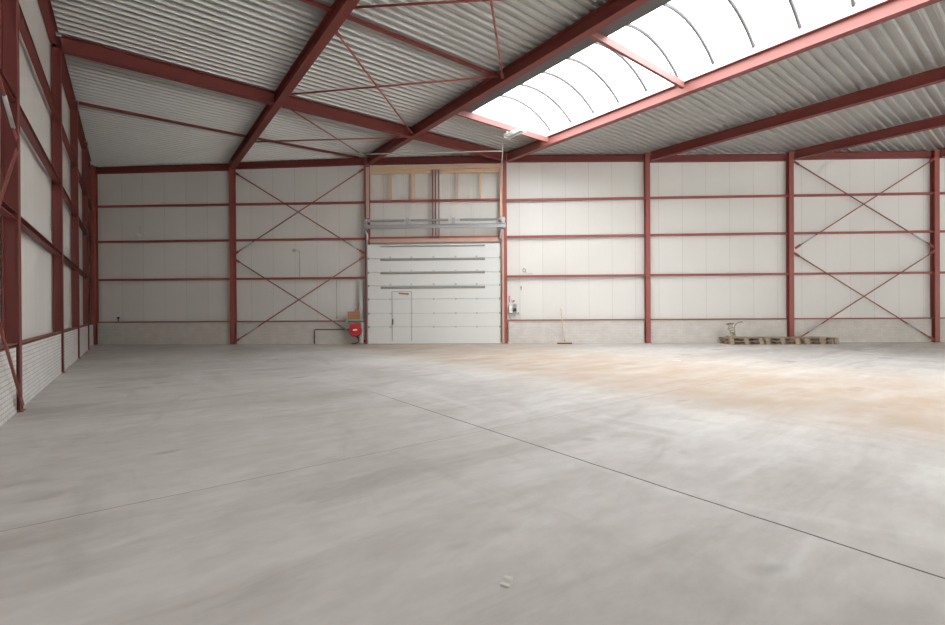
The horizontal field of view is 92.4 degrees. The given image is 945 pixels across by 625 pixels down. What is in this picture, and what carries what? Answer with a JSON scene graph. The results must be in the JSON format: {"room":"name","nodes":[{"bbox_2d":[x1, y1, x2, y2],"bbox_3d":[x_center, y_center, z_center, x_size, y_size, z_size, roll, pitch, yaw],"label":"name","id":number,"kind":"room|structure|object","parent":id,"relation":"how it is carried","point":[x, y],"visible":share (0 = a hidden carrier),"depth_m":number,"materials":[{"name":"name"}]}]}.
{"room":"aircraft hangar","nodes":[
{"label":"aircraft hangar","id":0,"kind":"room"},
{"bbox_2d":[0,0,89,344],"bbox_3d":[-3.850,-2.446,2.733,0.120,7.520,41.000,0,0,-37],"label":"wall","id":1,"kind":"structure","parent":0,"point":[36,183],"depth_m":8.52,"materials":[{"name":"metal"}]},
{"bbox_2d":[0,324,93,426],"bbox_3d":[-3.520,0.878,2.559,0.148,0.870,40.330,0,0,-37],"label":"brick wall","id":2,"kind":"structure","parent":0,"point":[41,359],"depth_m":7.30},
{"bbox_2d":[22,331,61,344],"bbox_3d":[-7.567,0.434,7.961,0.090,0.050,4.870,0,0,-37],"label":"wall rail","id":3,"kind":"object","parent":2,"relation":"on","point":[37,338],"visible":0.69,"depth_m":7.71,"materials":[{"name":"metal"}]},
{"bbox_2d":[0,342,944,624],"bbox_3d":[9.784,1.343,15.675,37.500,0.300,37.200,0,0,-37],"label":"floor","id":4,"kind":"structure","parent":0,"point":[613,483],"depth_m":3.34,"materials":[{"name":"concrete"}]},
{"bbox_2d":[0,0,25,411],"bbox_3d":[-6.105,-2.388,6.005,0.190,7.410,0.200,0,0,-37],"label":"steel column","id":5,"kind":"structure","parent":4,"relation":"on","point":[9,9],"depth_m":5.99,"materials":[{"name":"metal"}]},
{"bbox_2d":[0,67,15,103],"bbox_3d":[-4.733,-2.825,4.179,0.090,0.100,4.550,0,0,-37],"label":"wall rail","id":6,"kind":"object","parent":5,"relation":"attached to","point":[9,92],"visible":0.78,"depth_m":5.71,"materials":[{"name":"metal"}]},
{"bbox_2d":[0,200,16,219],"bbox_3d":[-4.724,-1.286,4.184,0.090,0.100,4.550,0,0,-37],"label":"wall rail","id":7,"kind":"object","parent":5,"relation":"attached to","point":[6,210],"visible":1,"depth_m":5.70,"materials":[{"name":"metal"}]},
{"bbox_2d":[0,76,17,141],"bbox_3d":[-4.759,-3.111,4.316,0.046,1.748,4.091,0,0,-37],"label":"rod","id":8,"kind":"object","parent":5,"relation":"attached to","point":[4,96],"visible":1,"depth_m":5.53,"materials":[{"name":"red paint"}]},
{"bbox_2d":[0,148,17,206],"bbox_3d":[-4.804,-0.446,4.404,0.034,3.414,3.909,0,0,-37],"label":"rod","id":9,"kind":"object","parent":5,"relation":"attached to","point":[15,153],"visible":1,"depth_m":5.51,"materials":[{"name":"red paint"}]},
{"bbox_2d":[0,320,24,408],"bbox_3d":[-4.771,-0.386,4.428,0.034,3.295,3.908,0,0,-37],"label":"rod","id":10,"kind":"object","parent":5,"relation":"attached to","point":[2,334],"visible":1,"depth_m":5.38,"materials":[{"name":"red paint"}]},
{"bbox_2d":[19,3,59,121],"bbox_3d":[-7.595,-4.231,7.946,0.090,0.100,4.870,0,0,-37],"label":"wall rail","id":11,"kind":"object","parent":5,"relation":"attached to","point":[23,27],"visible":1,"depth_m":7.61,"materials":[{"name":"metal"}]},
{"bbox_2d":[20,105,60,185],"bbox_3d":[-7.587,-2.821,7.951,0.090,0.100,4.870,0,0,-37],"label":"wall rail","id":12,"kind":"object","parent":5,"relation":"attached to","point":[25,124],"visible":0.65,"depth_m":7.61,"materials":[{"name":"metal"}]},
{"bbox_2d":[21,216,60,255],"bbox_3d":[-7.577,-1.281,7.956,0.090,0.100,4.870,0,0,-37],"label":"wall rail","id":13,"kind":"object","parent":5,"relation":"attached to","point":[26,227],"visible":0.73,"depth_m":7.64,"materials":[{"name":"metal"}]},
{"bbox_2d":[37,0,58,44],"bbox_3d":[-7.629,-5.955,7.923,0.140,0.280,4.690,0,0,-37],"label":"beam","id":14,"kind":"structure","parent":5,"relation":"attached to","point":[46,9],"depth_m":9.11,"materials":[{"name":"metal"}]},
{"bbox_2d":[51,45,65,372],"bbox_3d":[-9.054,-2.228,9.906,0.190,7.100,0.200,0,0,-37],"label":"steel column","id":15,"kind":"structure","parent":4,"relation":"on","point":[56,53],"depth_m":9.88,"materials":[{"name":"metal"}]},
{"bbox_2d":[62,124,76,167],"bbox_3d":[-10.258,-4.226,11.467,0.090,0.100,3.920,0,0,-37],"label":"wall rail","id":16,"kind":"object","parent":15,"relation":"attached to","point":[64,136],"visible":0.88,"depth_m":11.56,"materials":[{"name":"metal"}]},
{"bbox_2d":[63,187,76,216],"bbox_3d":[-10.250,-2.816,11.472,0.090,0.100,3.920,0,0,-37],"label":"wall rail","id":17,"kind":"object","parent":15,"relation":"attached to","point":[66,198],"visible":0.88,"depth_m":11.60,"materials":[{"name":"metal"}]},
{"bbox_2d":[70,101,80,358],"bbox_3d":[-11.432,-2.379,13.047,0.190,7.410,0.200,0,0,-37],"label":"steel column","id":18,"kind":"structure","parent":4,"relation":"on","point":[73,113],"depth_m":13.03,"materials":[{"name":"metal"}]},
{"bbox_2d":[54,36,75,109],"bbox_3d":[-10.293,-5.951,11.444,0.140,0.280,3.740,0,0,-37],"label":"beam","id":19,"kind":"structure","parent":18,"relation":"attached to","point":[66,81],"depth_m":11.58,"materials":[{"name":"metal"}]},
{"bbox_2d":[78,110,85,148],"bbox_3d":[-12.658,-5.947,14.570,0.140,0.280,3.700,0,0,-37],"label":"beam","id":20,"kind":"structure","parent":18,"relation":"attached to","point":[81,136],"depth_m":14.94,"materials":[{"name":"metal"}]},
{"bbox_2d":[82,142,90,349],"bbox_3d":[-13.785,-2.375,16.158,0.190,7.410,0.200,0,0,-37],"label":"steel column","id":21,"kind":"structure","parent":4,"relation":"on","point":[85,238],"depth_m":16.14,"materials":[{"name":"metal"}]},
{"bbox_2d":[89,165,98,344],"bbox_3d":[-15.700,-2.376,18.777,0.240,7.418,0.230,0,0,2],"label":"steel column","id":22,"kind":"structure","parent":4,"relation":"on","point":[93,178],"depth_m":18.70,"materials":[{"name":"metal"}]},
{"bbox_2d":[95,163,228,173],"bbox_3d":[-12.792,-5.927,18.690,5.682,0.305,0.140,0,0,2],"label":"beam","id":23,"kind":"structure","parent":22,"relation":"attached to","point":[224,166],"depth_m":18.68,"materials":[{"name":"metal"}]},
{"bbox_2d":[229,161,236,343],"bbox_3d":[-9.816,-2.433,18.534,0.240,7.463,0.230,0,0,2],"label":"steel column","id":24,"kind":"structure","parent":4,"relation":"on","point":[232,177],"depth_m":18.45,"materials":[{"name":"metal"}]},
{"bbox_2d":[95,203,228,207],"bbox_3d":[-12.734,-4.404,18.673,5.800,0.085,0.082,0,0,2],"label":"wall rail","id":25,"kind":"object","parent":24,"relation":"attached to","point":[221,204],"visible":1,"depth_m":18.65,"materials":[{"name":"metal"}]},
{"bbox_2d":[95,239,228,242],"bbox_3d":[-12.725,-2.939,18.677,5.800,0.085,0.082,0,0,2],"label":"wall rail","id":26,"kind":"object","parent":24,"relation":"attached to","point":[207,240],"visible":1,"depth_m":18.64,"materials":[{"name":"metal"}]},
{"bbox_2d":[96,278,229,280],"bbox_3d":[-12.716,-1.359,18.683,5.800,0.085,0.082,0,0,2],"label":"wall rail","id":27,"kind":"object","parent":24,"relation":"attached to","point":[158,279],"visible":1,"depth_m":18.65,"materials":[{"name":"metal"}]},
{"bbox_2d":[233,168,363,254],"bbox_3d":[-7.044,-4.056,18.297,5.419,3.458,0.060,0,0,2],"label":"rod","id":28,"kind":"object","parent":24,"relation":"attached to","point":[362,169],"visible":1,"depth_m":18.28,"materials":[{"name":"red paint"}]},
{"bbox_2d":[233,201,363,205],"bbox_3d":[-7.040,-4.437,18.438,5.557,0.085,0.080,0,0,2],"label":"wall rail","id":29,"kind":"object","parent":24,"relation":"attached to","point":[345,202],"visible":0.85,"depth_m":18.41,"materials":[{"name":"metal"}]},
{"bbox_2d":[233,171,364,253],"bbox_3d":[-7.041,-4.057,18.360,5.419,3.458,0.060,0,0,2],"label":"rod","id":30,"kind":"object","parent":24,"relation":"attached to","point":[234,172],"visible":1,"depth_m":18.34,"materials":[{"name":"red paint"}]},
{"bbox_2d":[234,256,364,342],"bbox_3d":[-7.023,-0.517,18.309,5.419,3.497,0.059,0,0,2],"label":"rod","id":31,"kind":"object","parent":24,"relation":"attached to","point":[362,257],"visible":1,"depth_m":18.29,"materials":[{"name":"red paint"}]},
{"bbox_2d":[234,237,364,241],"bbox_3d":[-7.031,-2.972,18.443,5.557,0.085,0.080,0,0,2],"label":"wall rail","id":32,"kind":"object","parent":24,"relation":"attached to","point":[285,239],"visible":0.77,"depth_m":18.42,"materials":[{"name":"metal"}]},
{"bbox_2d":[234,277,364,279],"bbox_3d":[-7.022,-1.392,18.448,5.557,0.085,0.080,0,0,2],"label":"wall rail","id":33,"kind":"object","parent":24,"relation":"attached to","point":[268,278],"visible":0.81,"depth_m":18.42,"materials":[{"name":"metal"}]},
{"bbox_2d":[234,258,364,342],"bbox_3d":[-7.020,-0.502,18.371,5.419,3.468,0.059,0,0,2],"label":"rod","id":34,"kind":"object","parent":24,"relation":"attached to","point":[235,259],"visible":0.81,"depth_m":18.36,"materials":[{"name":"red paint"}]},
{"bbox_2d":[236,158,363,169],"bbox_3d":[-7.049,-6.062,18.453,5.341,0.339,0.140,0,0,2],"label":"beam","id":35,"kind":"structure","parent":24,"relation":"attached to","point":[343,161],"depth_m":18.44,"materials":[{"name":"metal"}]},
{"bbox_2d":[349,323,363,343],"bbox_3d":[-4.652,0.839,18.080,0.522,0.858,0.355,0,0,2],"label":"hose reel","id":36,"kind":"object","parent":4,"relation":"on","point":[355,330],"visible":1,"depth_m":17.94,"materials":[{"name":"red metal"}]},
{"bbox_2d":[364,156,369,343],"bbox_3d":[-4.244,-2.504,18.305,0.240,7.542,0.230,0,0,2],"label":"steel column","id":37,"kind":"structure","parent":4,"relation":"on","point":[365,159],"depth_m":18.23,"materials":[{"name":"metal"}]},
{"bbox_2d":[359,281,362,317],"bbox_3d":[-4.513,-0.511,18.347,0.150,1.500,0.100,0,0,2],"label":"duct","id":38,"kind":"object","parent":37,"relation":"attached to","point":[360,282],"visible":0.93,"depth_m":18.30,"materials":[{"name":"grey plastic"}]},
{"bbox_2d":[364,230,367,342],"bbox_3d":[-4.239,-1.023,18.125,0.114,4.520,0.190,0,0,28],"label":"track","id":39,"kind":"object","parent":37,"relation":"attached to","point":[365,231],"visible":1,"depth_m":18.16,"materials":[{"name":"metal"}]},
{"bbox_2d":[368,243,501,343],"bbox_3d":[-1.538,-0.748,18.074,5.360,4.000,0.101,0,0,2],"label":"door","id":40,"kind":"structure","parent":39,"relation":"attached to","point":[418,293],"depth_m":18.07,"materials":[{"name":"white metal"}]},
{"bbox_2d":[366,167,368,217],"bbox_3d":[-4.218,-4.808,18.188,0.120,2.050,0.035,0,0,2],"label":"stud","id":41,"kind":"object","parent":37,"relation":"attached to","point":[367,168],"visible":1,"depth_m":18.17,"materials":[{"name":"wood"}]},
{"bbox_2d":[369,198,499,202],"bbox_3d":[-1.490,-4.499,18.209,5.513,0.085,0.080,0,0,2],"label":"wall rail","id":42,"kind":"object","parent":37,"relation":"attached to","point":[485,199],"visible":0.85,"depth_m":18.18,"materials":[{"name":"metal"}]},
{"bbox_2d":[389,174,391,199],"bbox_3d":[-3.308,-5.051,18.207,0.110,1.025,0.050,0,0,2],"label":"timber post","id":43,"kind":"object","parent":42,"relation":"on","point":[390,175],"visible":1,"depth_m":18.18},
{"bbox_2d":[370,169,430,174],"bbox_3d":[-2.912,-5.648,18.194,2.460,0.155,0.041,0,0,2],"label":"plank","id":44,"kind":"object","parent":43,"relation":"on","point":[418,171],"visible":1,"depth_m":18.17,"materials":[{"name":"wood"}]},
{"bbox_3d":[0.319,-5.067,18.058,0.070,1.015,0.050,0,0,2],"label":"timber post","id":45,"kind":"object","parent":42,"relation":"on","visible":0},
{"bbox_2d":[440,168,499,172],"bbox_3d":[-0.104,-5.652,18.078,2.360,0.150,0.041,0,0,2],"label":"plank","id":46,"kind":"object","parent":45,"relation":"on","point":[491,170],"visible":1,"depth_m":18.06,"materials":[{"name":"wood"}]},
{"bbox_2d":[363,217,505,230],"bbox_3d":[-1.552,-3.533,17.995,5.730,0.450,0.210,0,0,2],"label":"shaft","id":47,"kind":"object","parent":37,"relation":"attached to","point":[502,224],"visible":1,"depth_m":17.96,"materials":[{"name":"metal"}]},
{"bbox_2d":[369,235,501,238],"bbox_3d":[-1.481,-3.019,18.214,5.513,0.085,0.080,0,0,2],"label":"wall rail","id":48,"kind":"object","parent":37,"relation":"attached to","point":[492,236],"visible":0.88,"depth_m":18.18,"materials":[{"name":"metal"}]},
{"bbox_2d":[370,237,498,242],"bbox_3d":[-1.517,-2.886,18.136,5.240,0.165,0.061,0,0,2],"label":"board","id":49,"kind":"object","parent":48,"relation":"attached to","point":[495,239],"visible":1,"depth_m":18.11,"materials":[{"name":"wood"}]},
{"bbox_2d":[435,169,435,237],"bbox_3d":[-1.476,-4.354,18.128,0.034,2.750,0.050,0,0,2],"label":"post","id":50,"kind":"object","parent":49,"relation":"on","point":[435,169],"visible":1,"depth_m":18.14,"materials":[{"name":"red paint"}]},
{"bbox_2d":[370,164,498,169],"bbox_3d":[-1.534,-5.814,18.134,5.220,0.150,0.046,0,0,2],"label":"plank","id":51,"kind":"object","parent":50,"relation":"on","point":[475,166],"visible":1,"depth_m":18.11,"materials":[{"name":"wood"}]},
{"bbox_2d":[502,161,507,343],"bbox_3d":[1.285,-2.532,18.077,0.240,7.535,0.230,0,0,2],"label":"steel column","id":52,"kind":"structure","parent":4,"relation":"on","point":[504,169],"depth_m":17.99,"materials":[{"name":"metal"}]},
{"bbox_2d":[502,229,503,342],"bbox_3d":[1.209,-1.036,17.979,0.090,4.516,0.038,0,0,2],"label":"lining","id":53,"kind":"object","parent":52,"relation":"attached to","point":[503,229],"visible":0.93,"depth_m":17.96,"materials":[{"name":"metal"}]},
{"bbox_2d":[507,234,645,237],"bbox_3d":[4.088,-3.036,17.985,5.594,0.085,0.083,0,0,2],"label":"wall rail","id":54,"kind":"object","parent":52,"relation":"attached to","point":[600,235],"visible":1,"depth_m":17.94,"materials":[{"name":"metal"}]},
{"bbox_2d":[507,274,645,277],"bbox_3d":[4.097,-1.456,17.990,5.594,0.085,0.083,0,0,2],"label":"wall rail","id":55,"kind":"object","parent":52,"relation":"attached to","point":[597,275],"visible":1,"depth_m":17.94,"materials":[{"name":"metal"}]},
{"bbox_2d":[644,153,650,342],"bbox_3d":[6.894,-2.529,17.846,0.240,7.463,0.230,0,0,2],"label":"steel column","id":56,"kind":"structure","parent":4,"relation":"on","point":[647,258],"depth_m":17.76,"materials":[{"name":"metal"}]},
{"bbox_2d":[507,197,645,201],"bbox_3d":[4.079,-4.501,17.980,5.594,0.085,0.083,0,0,2],"label":"wall rail","id":57,"kind":"object","parent":56,"relation":"attached to","point":[595,198],"visible":1,"depth_m":17.94,"materials":[{"name":"metal"}]},
{"bbox_2d":[650,154,786,162],"bbox_3d":[9.611,-6.054,17.767,5.238,0.308,0.140,0,0,2],"label":"beam","id":58,"kind":"structure","parent":56,"relation":"attached to","point":[697,157],"depth_m":17.75,"materials":[{"name":"metal"}]},
{"bbox_2d":[651,273,788,275],"bbox_3d":[9.637,-1.488,17.761,5.456,0.085,0.082,0,0,2],"label":"wall rail","id":59,"kind":"object","parent":56,"relation":"attached to","point":[707,274],"visible":1,"depth_m":17.73,"materials":[{"name":"metal"}]},
{"bbox_2d":[720,340,763,344],"bbox_3d":[10.165,1.125,17.138,1.200,0.122,0.800,0,0,2],"label":"wooden pallet","id":60,"kind":"object","parent":4,"relation":"on","point":[721,341],"visible":0.84,"depth_m":16.76,"materials":[{"name":"brown wood"}]},
{"bbox_2d":[719,337,762,340],"bbox_3d":[10.145,1.002,17.148,1.200,0.122,0.800,0,0,2],"label":"wooden pallet","id":61,"kind":"object","parent":60,"relation":"on","point":[720,338],"visible":0.95,"depth_m":17.06,"materials":[{"name":"brown wood"}]},
{"bbox_2d":[764,341,799,344],"bbox_3d":[11.464,1.117,17.084,1.200,0.122,0.800,0,0,2],"label":"wooden pallet","id":62,"kind":"object","parent":4,"relation":"on","point":[765,342],"visible":0.56,"depth_m":16.70,"materials":[{"name":"brown wood"}]},
{"bbox_2d":[759,337,799,340],"bbox_3d":[11.443,0.995,17.075,1.200,0.122,0.800,0,0,3],"label":"wooden pallet","id":63,"kind":"object","parent":62,"relation":"on","point":[764,338],"visible":0.84,"depth_m":16.82,"materials":[{"name":"brown wood"}]},
{"bbox_2d":[786,151,793,338],"bbox_3d":[12.366,-2.536,17.620,0.240,7.415,0.230,0,0,2],"label":"steel column","id":64,"kind":"structure","parent":4,"relation":"on","point":[789,156],"depth_m":17.54,"materials":[{"name":"metal"}]},
{"bbox_2d":[650,232,788,235],"bbox_3d":[9.628,-3.068,17.756,5.456,0.085,0.082,0,0,2],"label":"wall rail","id":65,"kind":"object","parent":64,"relation":"attached to","point":[757,233],"visible":1,"depth_m":17.72,"materials":[{"name":"metal"}]},
{"bbox_2d":[794,160,933,247],"bbox_3d":[15.061,-4.184,17.448,5.262,3.457,0.059,0,0,2],"label":"rod","id":66,"kind":"object","parent":64,"relation":"attached to","point":[795,162],"visible":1,"depth_m":17.43,"materials":[{"name":"red paint"}]},
{"bbox_2d":[794,271,934,274],"bbox_3d":[15.080,-1.519,17.537,5.400,0.085,0.083,0,0,2],"label":"wall rail","id":67,"kind":"object","parent":64,"relation":"attached to","point":[926,272],"visible":1,"depth_m":17.50,"materials":[{"name":"metal"}]},
{"bbox_2d":[794,192,934,196],"bbox_3d":[15.062,-4.564,17.527,5.400,0.085,0.083,0,0,2],"label":"wall rail","id":68,"kind":"object","parent":64,"relation":"attached to","point":[906,193],"visible":1,"depth_m":17.50,"materials":[{"name":"metal"}]},
{"bbox_2d":[794,252,934,340],"bbox_3d":[15.082,-0.629,17.460,5.263,3.467,0.059,0,0,2],"label":"rod","id":69,"kind":"object","parent":64,"relation":"attached to","point":[795,253],"visible":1,"depth_m":17.44,"materials":[{"name":"red paint"}]},
{"bbox_2d":[794,157,935,248],"bbox_3d":[15.059,-4.184,17.387,5.262,3.457,0.059,0,0,2],"label":"rod","id":70,"kind":"object","parent":64,"relation":"attached to","point":[934,158],"visible":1,"depth_m":17.37,"materials":[{"name":"red paint"}]},
{"bbox_2d":[799,250,935,336],"bbox_3d":[15.080,-0.644,17.398,5.263,3.497,0.059,0,0,2],"label":"rod","id":71,"kind":"object","parent":64,"relation":"attached to","point":[933,251],"visible":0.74,"depth_m":17.37,"materials":[{"name":"red paint"}]},
{"bbox_2d":[800,341,838,343],"bbox_3d":[12.862,1.109,17.017,1.200,0.122,0.800,0,0,2],"label":"wooden pallet","id":72,"kind":"object","parent":4,"relation":"on","point":[801,342],"visible":0.62,"depth_m":16.64,"materials":[{"name":"brown wood"}]},
{"bbox_2d":[793,336,838,340],"bbox_3d":[12.842,0.987,17.027,1.200,0.122,0.800,0,0,3],"label":"wooden pallet","id":73,"kind":"object","parent":72,"relation":"on","point":[814,338],"visible":0.85,"depth_m":16.75,"materials":[{"name":"brown wood"}]},
{"bbox_2d":[930,149,939,341],"bbox_3d":[17.781,-2.551,17.397,0.240,7.382,0.230,0,0,2],"label":"steel column","id":74,"kind":"structure","parent":4,"relation":"on","point":[934,165],"depth_m":17.32,"materials":[{"name":"metal"}]},
{"bbox_2d":[794,230,934,234],"bbox_3d":[15.071,-3.099,17.532,5.400,0.085,0.083,0,0,2],"label":"wall rail","id":75,"kind":"object","parent":74,"relation":"attached to","point":[915,231],"visible":1,"depth_m":17.50,"materials":[{"name":"metal"}]},
{"bbox_2d":[51,0,944,165],"bbox_3d":[8.660,-6.164,12.151,31.445,0.701,40.920,0,0,-37],"label":"ceiling","id":76,"kind":"structure","parent":0,"point":[256,43],"depth_m":12.06,"materials":[{"name":"metal"}]},
{"bbox_2d":[230,0,359,168],"bbox_3d":[1.280,-5.958,3.802,0.200,0.425,36.509,0,0,-37],"label":"roof beam","id":77,"kind":"structure","parent":76,"relation":"attached to","point":[332,21],"depth_m":10.97,"materials":[{"name":"metal"}]},
{"bbox_2d":[79,101,245,137],"bbox_3d":[-9.582,-6.061,14.352,4.384,0.103,0.070,0,0,-37],"label":"purlin","id":78,"kind":"object","parent":77,"relation":"attached to","point":[80,103],"visible":1,"depth_m":14.16,"materials":[{"name":"metal"}]},
{"bbox_2d":[62,35,274,105],"bbox_3d":[-7.297,-5.943,11.315,4.401,0.343,0.190,0,0,-37],"label":"cross beam","id":79,"kind":"structure","parent":77,"relation":"attached to","point":[70,46],"depth_m":11.07,"materials":[{"name":"metal"}]},
{"bbox_2d":[257,138,358,158],"bbox_3d":[-6.111,-6.151,16.977,3.902,0.151,0.070,0,0,-37],"label":"purlin","id":80,"kind":"object","parent":77,"relation":"attached to","point":[260,139],"visible":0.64,"depth_m":16.97,"materials":[{"name":"metal"}]},
{"bbox_2d":[299,0,330,11],"bbox_3d":[-4.604,-6.058,7.772,4.384,0.081,0.070,0,0,-37],"label":"purlin","id":81,"kind":"object","parent":77,"relation":"attached to","point":[310,2],"visible":1,"depth_m":8.92,"materials":[{"name":"metal"}]},
{"bbox_2d":[281,96,410,137],"bbox_3d":[-3.740,-6.012,14.006,4.093,0.372,0.190,0,0,-37],"label":"cross beam","id":82,"kind":"structure","parent":77,"relation":"attached to","point":[293,103],"depth_m":13.87,"materials":[{"name":"metal"}]},
{"bbox_2d":[347,15,495,75],"bbox_3d":[-1.056,-6.101,10.457,4.096,0.084,0.070,0,0,-37],"label":"purlin","id":83,"kind":"object","parent":77,"relation":"attached to","point":[350,17],"visible":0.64,"depth_m":10.28,"materials":[{"name":"metal"}]},
{"bbox_2d":[354,0,502,8],"bbox_3d":[0.263,-6.014,8.714,5.547,0.081,0.090,0,0,5],"label":"rod","id":84,"kind":"object","parent":77,"relation":"attached to","point":[450,1],"visible":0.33,"depth_m":8.81,"materials":[{"name":"red paint"}]},
{"bbox_2d":[366,0,649,164],"bbox_3d":[5.783,-5.920,4.986,0.200,0.716,32.967,0,0,-37],"label":"roof beam","id":85,"kind":"structure","parent":76,"relation":"attached to","point":[611,11],"depth_m":10.93,"materials":[{"name":"metal"}]},
{"bbox_2d":[291,110,367,157],"bbox_3d":[-4.856,-6.087,15.481,0.090,0.147,5.246,0,0,15],"label":"rod","id":86,"kind":"object","parent":85,"relation":"attached to","point":[291,110],"visible":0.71,"depth_m":15.34,"materials":[{"name":"red paint"}]},
{"bbox_2d":[256,137,404,141],"bbox_3d":[-4.931,-5.950,15.581,5.339,0.093,0.090,0,0,2],"label":"rod","id":87,"kind":"object","parent":85,"relation":"attached to","point":[377,137],"visible":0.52,"depth_m":15.56,"materials":[{"name":"red paint"}]},
{"bbox_2d":[336,31,413,133],"bbox_3d":[-2.442,-5.939,12.291,0.090,0.111,5.772,0,0,9],"label":"rod","id":88,"kind":"object","parent":85,"relation":"attached to","point":[338,34],"visible":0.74,"depth_m":11.37,"materials":[{"name":"red paint"}]},
{"bbox_2d":[290,75,497,94],"bbox_3d":[-2.277,-6.040,12.072,5.949,0.048,0.090,0,0,9],"label":"rod","id":89,"kind":"object","parent":85,"relation":"attached to","point":[495,76],"visible":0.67,"depth_m":12.01,"materials":[{"name":"red paint"}]},
{"bbox_2d":[414,131,506,161],"bbox_3d":[-0.320,-6.086,16.593,4.058,0.353,0.190,0,0,-37],"label":"cross beam","id":90,"kind":"structure","parent":85,"relation":"attached to","point":[428,137],"depth_m":16.46,"materials":[{"name":"metal"}]},
{"bbox_2d":[367,143,502,187],"bbox_3d":[-1.357,-5.537,17.297,5.020,1.240,1.470,0,0,2],"label":"conduit","id":91,"kind":"object","parent":90,"relation":"hanging from","point":[502,143],"visible":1,"depth_m":16.59,"materials":[{"name":"white plastic"}]},
{"bbox_2d":[490,0,503,78],"bbox_3d":[0.354,-5.910,8.595,0.090,0.072,5.821,0,0,8],"label":"rod","id":92,"kind":"object","parent":85,"relation":"attached to","point":[491,2],"visible":1,"depth_m":9.75,"materials":[{"name":"red paint"}]},
{"bbox_2d":[456,110,547,142],"bbox_3d":[1.037,-6.077,14.799,4.062,0.202,0.080,0,0,-37],"label":"trimmer","id":93,"kind":"object","parent":85,"relation":"attached to","point":[465,114],"visible":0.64,"depth_m":14.57,"materials":[{"name":"pink paint"}]},
{"bbox_2d":[589,32,684,88],"bbox_3d":[4.006,-6.060,10.875,4.061,0.181,0.080,0,0,-37],"label":"trimmer","id":94,"kind":"object","parent":85,"relation":"attached to","point":[600,38],"visible":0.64,"depth_m":10.77,"materials":[{"name":"pink paint"}]},
{"bbox_2d":[465,0,885,135],"bbox_3d":[5.222,-6.576,9.468,4.301,0.962,14.140,0,1,-37],"label":"window","id":95,"kind":"structure","parent":76,"relation":"attached to","point":[651,5],"depth_m":11.42,"materials":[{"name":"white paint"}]},
{"bbox_2d":[504,127,525,139],"bbox_3d":[1.393,-6.051,14.917,0.280,0.410,0.800,0,0,-37],"label":"ceiling lamp","id":96,"kind":"object","parent":95,"relation":"hanging from","point":[519,130],"visible":0.87,"depth_m":14.87,"materials":[{"name":"white plastic"}]},
{"bbox_2d":[506,0,942,161],"bbox_3d":[10.251,-5.890,6.161,0.200,0.821,29.452,0,0,-37],"label":"roof beam","id":97,"kind":"structure","parent":76,"relation":"attached to","point":[887,10],"depth_m":10.91,"materials":[{"name":"metal"}]},
{"bbox_2d":[651,66,944,160],"bbox_3d":[14.784,-5.888,7.353,0.200,0.742,25.883,0,0,-37],"label":"roof beam","id":98,"kind":"structure","parent":76,"relation":"attached to","point":[937,75],"depth_m":13.46,"materials":[{"name":"metal"}]},
{"bbox_2d":[795,114,944,159],"bbox_3d":[19.205,-6.006,8.515,0.200,0.472,22.400,0,0,-37],"label":"roof beam","id":99,"kind":"structure","parent":76,"relation":"attached to","point":[938,121],"depth_m":15.59,"materials":[{"name":"metal"}]},
{"bbox_2d":[88,149,944,322],"bbox_3d":[4.541,-3.030,18.111,41.550,6.771,0.100,0,0,2],"label":"wall","id":100,"kind":"structure","parent":0,"point":[904,295],"depth_m":18.11,"materials":[{"name":"metal"}]},
{"bbox_2d":[371,156,500,164],"bbox_3d":[-1.499,-6.130,18.224,5.293,0.267,0.140,0,0,2],"label":"beam","id":101,"kind":"structure","parent":100,"relation":"attached to","point":[429,159],"depth_m":18.22,"materials":[{"name":"metal"}]},
{"bbox_2d":[507,154,643,162],"bbox_3d":[4.070,-6.122,17.995,5.378,0.332,0.141,0,0,2],"label":"beam","id":102,"kind":"structure","parent":100,"relation":"attached to","point":[584,157],"depth_m":17.97,"materials":[{"name":"metal"}]},
{"bbox_2d":[650,194,788,198],"bbox_3d":[9.619,-4.533,17.752,5.456,0.085,0.082,0,0,2],"label":"wall rail","id":103,"kind":"object","parent":100,"relation":"attached to","point":[782,195],"visible":1,"depth_m":17.71,"materials":[{"name":"metal"}]},
{"bbox_2d":[794,150,932,159],"bbox_3d":[15.054,-6.085,17.542,5.182,0.293,0.141,0,0,2],"label":"beam","id":104,"kind":"structure","parent":100,"relation":"attached to","point":[859,154],"depth_m":17.51,"materials":[{"name":"metal"}]},
{"bbox_2d":[98,319,944,344],"bbox_3d":[4.587,0.771,18.082,41.500,0.890,0.213,0,0,2],"label":"brick wall","id":105,"kind":"structure","parent":0,"point":[846,330],"depth_m":17.99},
{"bbox_2d":[96,321,229,322],"bbox_3d":[-12.705,0.391,18.688,5.800,0.050,0.082,0,0,2],"label":"wall rail","id":106,"kind":"object","parent":105,"relation":"on","point":[134,321],"visible":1,"depth_m":18.65,"materials":[{"name":"metal"}]},
{"bbox_2d":[234,320,364,321],"bbox_3d":[-7.012,0.358,18.453,5.557,0.050,0.080,0,0,2],"label":"wall rail","id":107,"kind":"object","parent":105,"relation":"on","point":[330,320],"visible":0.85,"depth_m":18.41,"materials":[{"name":"metal"}]},
{"bbox_2d":[507,319,645,320],"bbox_3d":[4.107,0.294,17.995,5.594,0.050,0.083,0,0,2],"label":"wall rail","id":108,"kind":"object","parent":105,"relation":"on","point":[526,319],"visible":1,"depth_m":17.97,"materials":[{"name":"metal"}]},
{"bbox_2d":[651,318,788,319],"bbox_3d":[9.647,0.262,17.767,5.456,0.050,0.082,0,0,2],"label":"wall rail","id":109,"kind":"object","parent":105,"relation":"on","point":[723,318],"visible":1,"depth_m":17.70,"materials":[{"name":"metal"}]},
{"bbox_2d":[794,317,934,318],"bbox_3d":[15.091,0.231,17.542,5.400,0.050,0.083,0,0,2],"label":"wall rail","id":110,"kind":"object","parent":105,"relation":"on","point":[919,317],"visible":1,"depth_m":17.49,"materials":[{"name":"metal"}]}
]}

